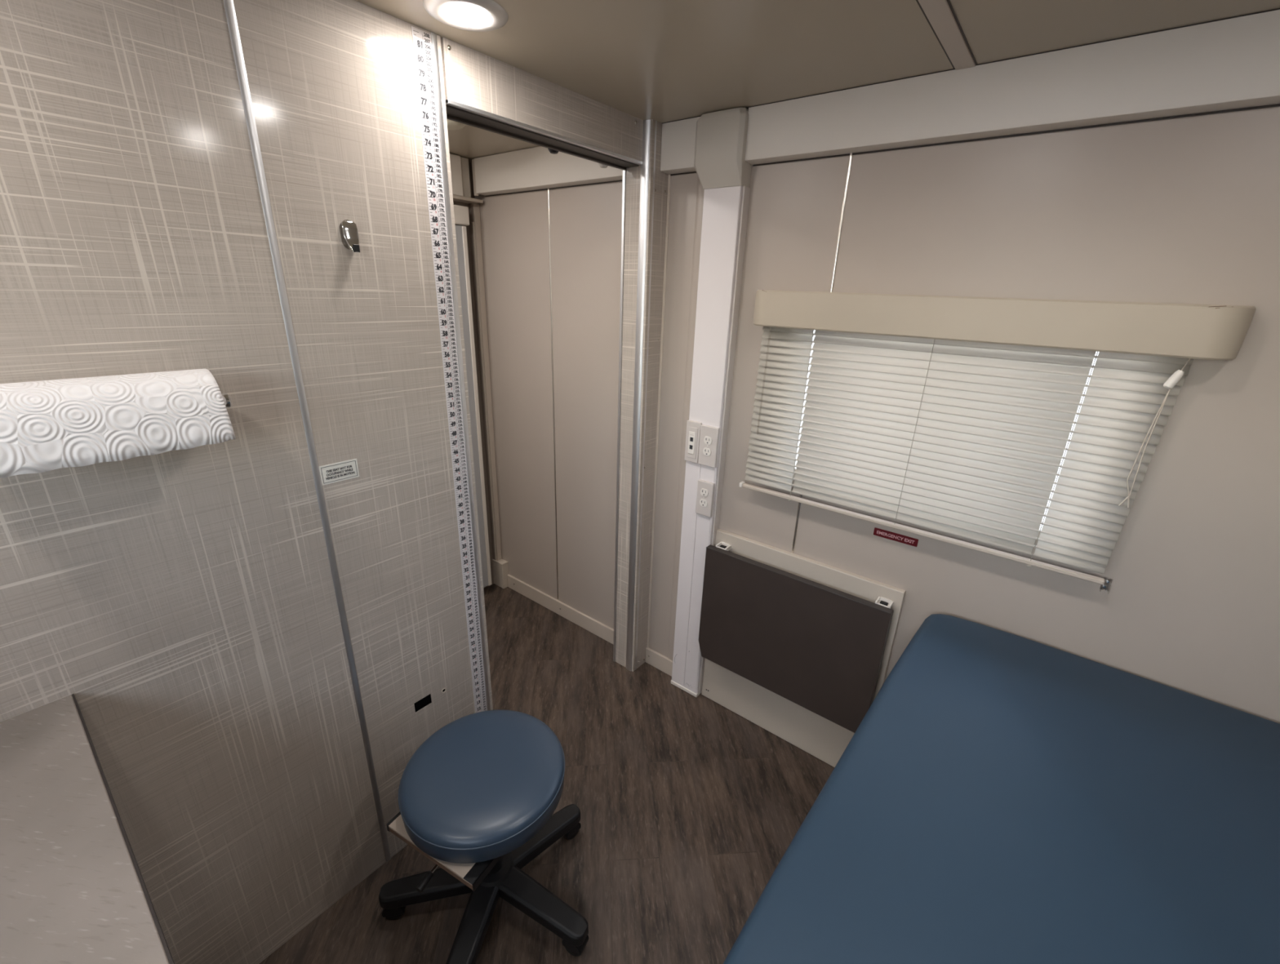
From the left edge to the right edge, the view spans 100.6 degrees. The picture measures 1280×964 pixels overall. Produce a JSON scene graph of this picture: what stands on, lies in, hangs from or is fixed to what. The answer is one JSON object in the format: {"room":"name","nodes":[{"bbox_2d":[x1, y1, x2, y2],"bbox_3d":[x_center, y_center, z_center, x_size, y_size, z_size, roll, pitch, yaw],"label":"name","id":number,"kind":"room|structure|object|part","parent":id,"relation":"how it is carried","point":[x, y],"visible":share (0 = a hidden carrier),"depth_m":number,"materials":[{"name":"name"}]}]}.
{"room":"examination room","nodes":[
{"label":"examination room","id":0,"kind":"room"},
{"bbox_2d":[0,0,643,963],"bbox_3d":[-0.766,0.122,1.218,0.115,2.102,2.262,17,25,35],"label":"wall","id":1,"kind":"structure","parent":0,"point":[185,602],"depth_m":1.05,"materials":[{"name":"laminate"}]},
{"bbox_2d":[214,378,231,408],"bbox_3d":[-0.850,-0.112,0.837,0.086,0.056,0.334,17,25,35],"label":"paper towel holder","id":2,"kind":"object","parent":1,"relation":"attached to","point":[226,397],"visible":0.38,"depth_m":0.93,"materials":[{"name":"silver metal"}]},
{"bbox_2d":[0,368,235,478],"bbox_3d":[-0.821,-0.103,0.818,0.124,0.116,0.279,17,25,35],"label":"paper towel roll","id":3,"kind":"object","parent":2,"relation":"hanging from","point":[46,425],"visible":1,"depth_m":0.78,"materials":[{"name":"white paper"}]},
{"bbox_2d":[222,0,391,862],"bbox_3d":[-0.708,0.129,1.206,0.007,2.102,0.014,17,25,35],"label":"trim","id":4,"kind":"structure","parent":1,"relation":"attached to","point":[228,4],"depth_m":1.07,"materials":[{"name":"metal"}]},
{"bbox_2d":[319,458,359,485],"bbox_3d":[-0.673,-0.023,1.189,0.001,0.044,0.081,17,25,35],"label":"warning sign","id":5,"kind":"object","parent":1,"relation":"attached to","point":[348,469],"visible":1,"depth_m":1.19,"materials":[{"name":"white plastic"}]},
{"bbox_2d":[341,221,359,253],"bbox_3d":[-0.589,-0.503,1.086,0.024,0.062,0.035,17,25,35],"label":"hook","id":6,"kind":"object","parent":1,"relation":"attached to","point":[349,230],"visible":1,"depth_m":1.08,"materials":[{"name":"silver metal"}]},
{"bbox_2d":[411,26,487,712],"bbox_3d":[-0.489,0.038,1.465,0.002,2.086,0.045,17,25,35],"label":"tape","id":7,"kind":"object","parent":1,"relation":"attached to","point":[422,40],"visible":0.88,"depth_m":1.32,"materials":[{"name":"white"}]},
{"bbox_2d":[431,31,490,710],"bbox_3d":[-0.495,0.024,1.512,0.074,2.101,0.028,17,25,35],"label":"trim","id":8,"kind":"structure","parent":1,"relation":"attached to","point":[434,43],"depth_m":1.34,"materials":[{"name":"metal"}]},
{"bbox_2d":[449,153,502,588],"bbox_3d":[-1.513,-0.125,1.823,0.189,2.102,2.360,17,25,35],"label":"wall","id":9,"kind":"structure","parent":0,"point":[462,179],"depth_m":2.55,"materials":[{"name":"beige plastic"}]},
{"bbox_3d":[-1.469,-1.020,1.443,0.068,0.155,2.298,17,25,35],"label":"header panel","id":10,"kind":"part","parent":9,"relation":"part of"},
{"bbox_2d":[453,204,491,587],"bbox_3d":[-1.088,-0.201,2.265,0.056,1.857,0.962,17,25,35],"label":"door","id":11,"kind":"structure","parent":9,"relation":"in","point":[460,212],"depth_m":2.51,"materials":[{"name":"beige plastic"}]},
{"bbox_2d":[258,583,834,963],"bbox_3d":[-0.078,1.330,1.117,3.940,0.050,2.460,17,25,35],"label":"floor","id":12,"kind":"structure","parent":0,"point":[689,806],"depth_m":1.70,"materials":[{"name":"plastic"}]},
{"bbox_2d":[0,693,174,963],"bbox_3d":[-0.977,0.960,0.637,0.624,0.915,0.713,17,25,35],"label":"countertop","id":13,"kind":"structure","parent":12,"relation":"on","point":[73,890],"depth_m":0.67,"materials":[{"name":"beige laminate"}]},
{"bbox_2d":[378,709,588,963],"bbox_3d":[-0.377,0.924,1.404,0.562,0.493,0.554,17,25,35],"label":"stool","id":14,"kind":"object","parent":12,"relation":"on","point":[479,797],"visible":1,"depth_m":1.31,"materials":[{"name":"blue leather"}]},
{"bbox_2d":[382,906,405,917],"bbox_3d":[-0.658,1.119,1.421,0.057,0.058,0.042,-2,20,-10],"label":"caster","id":15,"kind":"object","parent":14,"relation":"attached to","point":[388,911],"depth_m":1.41,"materials":[{"name":"black plastic"}]},
{"bbox_3d":[-0.558,1.076,1.423,0.263,0.064,0.070,-2,20,-10],"label":"leg","id":16,"kind":"part","parent":14,"relation":"part of","materials":[{"name":"black plastic"}]},
{"bbox_3d":[-0.439,0.855,1.250,0.008,0.021,0.143,12,22,26],"label":"height lever","id":17,"kind":"part","parent":14,"relation":"part of","materials":[{"name":"black metal"}]},
{"bbox_3d":[-0.422,1.126,1.300,0.070,0.064,0.263,5,20,7],"label":"leg","id":18,"kind":"part","parent":14,"relation":"part of","materials":[{"name":"black plastic"}]},
{"bbox_3d":[-0.386,0.707,1.317,0.392,0.025,0.392,17,25,35],"label":"seat","id":19,"kind":"part","parent":14,"relation":"part of","materials":[{"name":"blue leather"}]},
{"bbox_3d":[-0.387,0.747,1.331,0.393,0.060,0.393,17,25,35],"label":"seat","id":20,"kind":"part","parent":14,"relation":"part of","materials":[{"name":"blue leather"}]},
{"bbox_3d":[-0.254,1.101,1.385,0.263,0.064,0.070,11,22,24],"label":"leg","id":21,"kind":"part","parent":14,"relation":"part of","materials":[{"name":"black plastic"}]},
{"bbox_3d":[-0.286,1.036,1.560,0.070,0.064,0.263,20,27,40],"label":"leg","id":22,"kind":"part","parent":14,"relation":"part of","materials":[{"name":"black plastic"}]},
{"bbox_2d":[564,822,581,839],"bbox_3d":[-0.217,1.054,1.643,0.042,0.058,0.057,20,27,40],"label":"caster","id":23,"kind":"object","parent":14,"relation":"attached to","point":[571,829],"depth_m":1.62,"materials":[{"name":"black plastic"}]},
{"bbox_2d":[561,934,588,955],"bbox_3d":[-0.165,1.159,1.359,0.057,0.058,0.042,11,22,24],"label":"caster","id":24,"kind":"object","parent":14,"relation":"attached to","point":[575,944],"depth_m":1.34,"materials":[{"name":"black plastic"}]},
{"bbox_2d":[492,559,508,588],"bbox_3d":[-0.785,0.511,2.988,0.094,0.156,0.042,17,25,35],"label":"baseboard","id":25,"kind":"structure","parent":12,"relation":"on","point":[500,568],"depth_m":2.96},
{"bbox_2d":[723,613,1279,963],"bbox_3d":[0.740,1.013,0.884,0.982,0.760,1.526,17,25,35],"label":"exam table","id":26,"kind":"object","parent":12,"relation":"on","point":[1001,797],"visible":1,"depth_m":0.92,"materials":[{"name":"blue leather"}]},
{"bbox_2d":[615,119,668,671],"bbox_3d":[-0.005,-0.164,2.074,0.107,2.102,0.098,17,25,35],"label":"door frame","id":27,"kind":"structure","parent":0,"point":[632,181],"depth_m":1.98,"materials":[{"name":"silver metal"}]},
{"bbox_2d":[613,169,626,662],"bbox_3d":[-0.081,-0.167,2.076,0.015,2.101,0.016,17,25,35],"label":"trim","id":28,"kind":"structure","parent":27,"relation":"attached to","point":[624,178],"depth_m":2.01,"materials":[{"name":"metal"}]},
{"bbox_2d":[626,120,657,671],"bbox_3d":[-0.006,-0.145,2.022,0.047,2.101,0.019,5,20,7],"label":"trim","id":29,"kind":"structure","parent":27,"relation":"attached to","point":[644,177],"depth_m":1.93,"materials":[{"name":"metal"}]},
{"bbox_2d":[662,8,1279,124],"bbox_3d":[1.149,-0.821,0.923,2.716,0.002,0.049,17,25,35],"label":"trim","id":30,"kind":"structure","parent":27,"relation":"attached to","point":[1277,8],"depth_m":1.12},
{"bbox_2d":[355,0,1279,162],"bbox_3d":[-0.007,-0.690,0.378,3.940,0.050,2.460,17,25,35],"label":"ceiling","id":31,"kind":"structure","parent":0,"point":[662,61],"depth_m":1.10,"materials":[{"name":"beige paint"}]},
{"bbox_2d":[446,119,466,130],"bbox_3d":[-0.622,-1.162,1.720,0.136,0.026,0.136,17,25,35],"label":"smoke detector","id":32,"kind":"object","parent":31,"relation":"attached to","point":[451,125],"visible":0.31,"depth_m":1.71,"materials":[{"name":"plastic"}]},
{"bbox_2d":[422,0,508,31],"bbox_3d":[-0.337,-0.908,1.034,0.158,0.012,0.158,17,25,35],"label":"recessed light","id":33,"kind":"object","parent":31,"relation":"in","point":[473,15],"visible":1,"depth_m":1.02,"materials":[{"name":"white plastic"}]},
{"bbox_2d":[915,0,977,70],"bbox_3d":[0.018,-0.645,0.338,0.047,0.004,2.310,17,25,35],"label":"trim","id":34,"kind":"structure","parent":31,"relation":"attached to","point":[940,15],"depth_m":1.04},
{"bbox_2d":[471,103,1279,723],"bbox_3d":[0.703,0.019,1.641,3.940,2.102,0.056,17,25,35],"label":"wall","id":35,"kind":"structure","parent":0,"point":[1186,210],"depth_m":1.37,"materials":[{"name":"beige paint"}]},
{"bbox_2d":[474,146,622,195],"bbox_3d":[-0.352,-1.211,2.043,0.864,0.134,0.049,17,25,35],"label":"trim","id":36,"kind":"structure","parent":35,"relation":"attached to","point":[535,168],"depth_m":2.06,"materials":[{"name":"beige plastic"}]},
{"bbox_2d":[507,574,613,644],"bbox_3d":[-0.404,0.657,2.739,0.858,0.078,0.015,17,25,35],"label":"baseboard","id":37,"kind":"structure","parent":35,"relation":"attached to","point":[597,628],"depth_m":2.73,"materials":[{"name":"plastic"}]},
{"bbox_2d":[644,647,672,676],"bbox_3d":[0.095,0.808,2.374,0.172,0.078,0.015,17,25,35],"label":"baseboard","id":38,"kind":"structure","parent":35,"relation":"attached to","point":[653,658],"depth_m":2.37,"materials":[{"name":"plastic"}]},
{"bbox_2d":[660,116,700,174],"bbox_3d":[0.140,-1.062,1.684,0.143,0.134,0.049,17,25,35],"label":"trough","id":39,"kind":"object","parent":35,"relation":"attached to","point":[678,137],"visible":0.65,"depth_m":1.67,"materials":[{"name":"beige plastic"}]},
{"bbox_2d":[671,106,751,697],"bbox_3d":[0.218,-0.100,1.923,0.166,2.100,0.078,17,25,35],"label":"wall column","id":40,"kind":"structure","parent":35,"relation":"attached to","point":[723,172],"depth_m":1.78,"materials":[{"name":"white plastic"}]},
{"bbox_3d":[0.186,-0.141,1.906,0.042,0.114,0.002,17,25,35],"label":"frame","id":41,"kind":"part","parent":40,"relation":"part of","materials":[{"name":"white plastic"}]},
{"bbox_3d":[0.191,-0.145,1.911,0.058,0.150,0.014,17,25,35],"label":"data plate","id":42,"kind":"part","parent":40,"relation":"part of","materials":[{"name":"white plastic"}]},
{"bbox_2d":[699,498,707,506],"bbox_3d":[0.232,0.077,1.941,0.034,0.028,0.002,17,25,35],"label":"receptacle","id":43,"kind":"object","parent":40,"relation":"attached to","point":[703,502],"depth_m":1.94,"materials":[{"name":"white plastic"}]},
{"bbox_2d":[700,488,708,496],"bbox_3d":[0.233,0.038,1.927,0.034,0.028,0.002,17,25,35],"label":"receptacle","id":44,"kind":"object","parent":40,"relation":"attached to","point":[704,491],"depth_m":1.92,"materials":[{"name":"white plastic"}]},
{"bbox_2d":[695,479,715,517],"bbox_3d":[0.238,0.060,1.941,0.066,0.131,0.014,17,25,35],"label":"outlet plate","id":45,"kind":"object","parent":40,"relation":"attached to","point":[704,488],"depth_m":1.93,"materials":[{"name":"white plastic"}]},
{"bbox_2d":[702,447,711,456],"bbox_3d":[0.236,-0.107,1.875,0.034,0.028,0.002,17,25,35],"label":"receptacle","id":46,"kind":"object","parent":40,"relation":"attached to","point":[706,451],"depth_m":1.87,"materials":[{"name":"white plastic"}]},
{"bbox_2d":[703,435,711,444],"bbox_3d":[0.238,-0.145,1.861,0.034,0.028,0.002,17,25,35],"label":"receptacle","id":47,"kind":"object","parent":40,"relation":"attached to","point":[707,439],"depth_m":1.86,"materials":[{"name":"white plastic"}]},
{"bbox_2d":[697,424,719,467],"bbox_3d":[0.243,-0.126,1.875,0.071,0.144,0.014,17,25,35],"label":"outlet plate","id":48,"kind":"object","parent":40,"relation":"attached to","point":[708,435],"depth_m":1.87,"materials":[{"name":"white plastic"}]},
{"bbox_2d":[693,106,751,189],"bbox_3d":[0.249,-0.993,1.597,0.166,0.196,0.078,17,25,35],"label":"hood","id":49,"kind":"object","parent":40,"relation":"attached to","point":[721,136],"depth_m":1.57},
{"bbox_2d":[698,528,906,767],"bbox_3d":[0.516,0.623,1.911,0.658,0.766,0.089,17,25,35],"label":"table","id":50,"kind":"object","parent":35,"relation":"attached to","point":[798,647],"visible":0.95,"depth_m":1.85,"materials":[{"name":"black"}]},
{"bbox_3d":[0.761,0.601,1.704,0.012,0.430,0.036,17,25,35],"label":"support rail","id":51,"kind":"part","parent":50,"relation":"part of","materials":[{"name":"silver plastic"}]},
{"bbox_2d":[873,527,918,546],"bbox_3d":[0.771,0.166,1.603,0.125,0.025,0.001,17,25,35],"label":"label","id":52,"kind":"object","parent":35,"relation":"attached to","point":[879,532],"visible":1,"depth_m":1.60,"materials":[{"name":"red plastic"}]},
{"bbox_2d":[793,457,1042,537],"bbox_3d":[0.834,-0.182,1.471,0.844,0.545,0.038,17,25,35],"label":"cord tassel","id":53,"kind":"structure","parent":35,"relation":"attached to","point":[796,458],"depth_m":1.76,"materials":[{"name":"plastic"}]},
{"bbox_2d":[739,326,1193,584],"bbox_3d":[0.742,-0.136,1.458,0.989,0.582,0.052,17,25,35],"label":"window blind","id":54,"kind":"object","parent":35,"relation":"attached to","point":[968,440],"visible":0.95,"depth_m":1.39,"materials":[{"name":"beige plastic"}]},
{"bbox_3d":[0.500,-0.201,1.643,0.009,0.560,0.015,17,25,35],"label":"ladder cord","id":55,"kind":"part","parent":54,"relation":"part of","materials":[{"name":"white fabric"}]},
{"bbox_3d":[0.752,-0.124,1.458,0.009,0.560,0.015,17,25,35],"label":"ladder cord","id":56,"kind":"part","parent":54,"relation":"part of","materials":[{"name":"white fabric"}]},
{"bbox_3d":[0.738,0.125,1.560,0.974,0.012,0.018,17,25,35],"label":"rail","id":57,"kind":"part","parent":54,"relation":"part of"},
{"bbox_3d":[1.010,-0.046,1.270,0.009,0.560,0.015,17,25,35],"label":"ladder cord","id":58,"kind":"part","parent":54,"relation":"part of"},
{"bbox_3d":[1.110,-0.107,1.145,0.031,0.353,0.009,17,25,35],"label":"pull cord","id":59,"kind":"part","parent":54,"relation":"part of","materials":[{"name":"white fabric"}]},
{"bbox_2d":[753,289,1256,360],"bbox_3d":[0.771,-0.415,1.340,1.059,0.103,0.102,17,25,35],"label":"window valance","id":60,"kind":"object","parent":35,"relation":"attached to","point":[1184,331],"visible":1,"depth_m":1.20,"materials":[{"name":"beige plastic"}]},
{"bbox_2d":[744,9,1279,164],"bbox_3d":[1.263,-0.722,0.862,2.401,0.134,0.049,17,25,35],"label":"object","id":61,"kind":"object","parent":35,"relation":"attached to","point":[1234,63],"visible":1,"depth_m":1.13,"materials":[{"name":"beige plastic"}]},
{"bbox_2d":[1102,579,1110,588],"bbox_3d":[1.149,0.255,1.308,0.018,0.036,0.016,17,25,35],"label":"bracket","id":62,"kind":"object","parent":35,"relation":"attached to","point":[1107,581],"visible":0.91,"depth_m":1.31,"materials":[{"name":"white plastic"}]},
{"label":"outside","id":63,"kind":"structure","parent":0,"visible":0},
{"bbox_2d":[795,329,1098,525],"bbox_3d":[-0.032,1.823,2.831,120.000,0.050,160.000,17,25,35],"label":"ground","id":64,"kind":"structure","parent":63,"point":[807,380],"depth_m":12.79,"materials":[{"name":"white fabric"}]}
]}

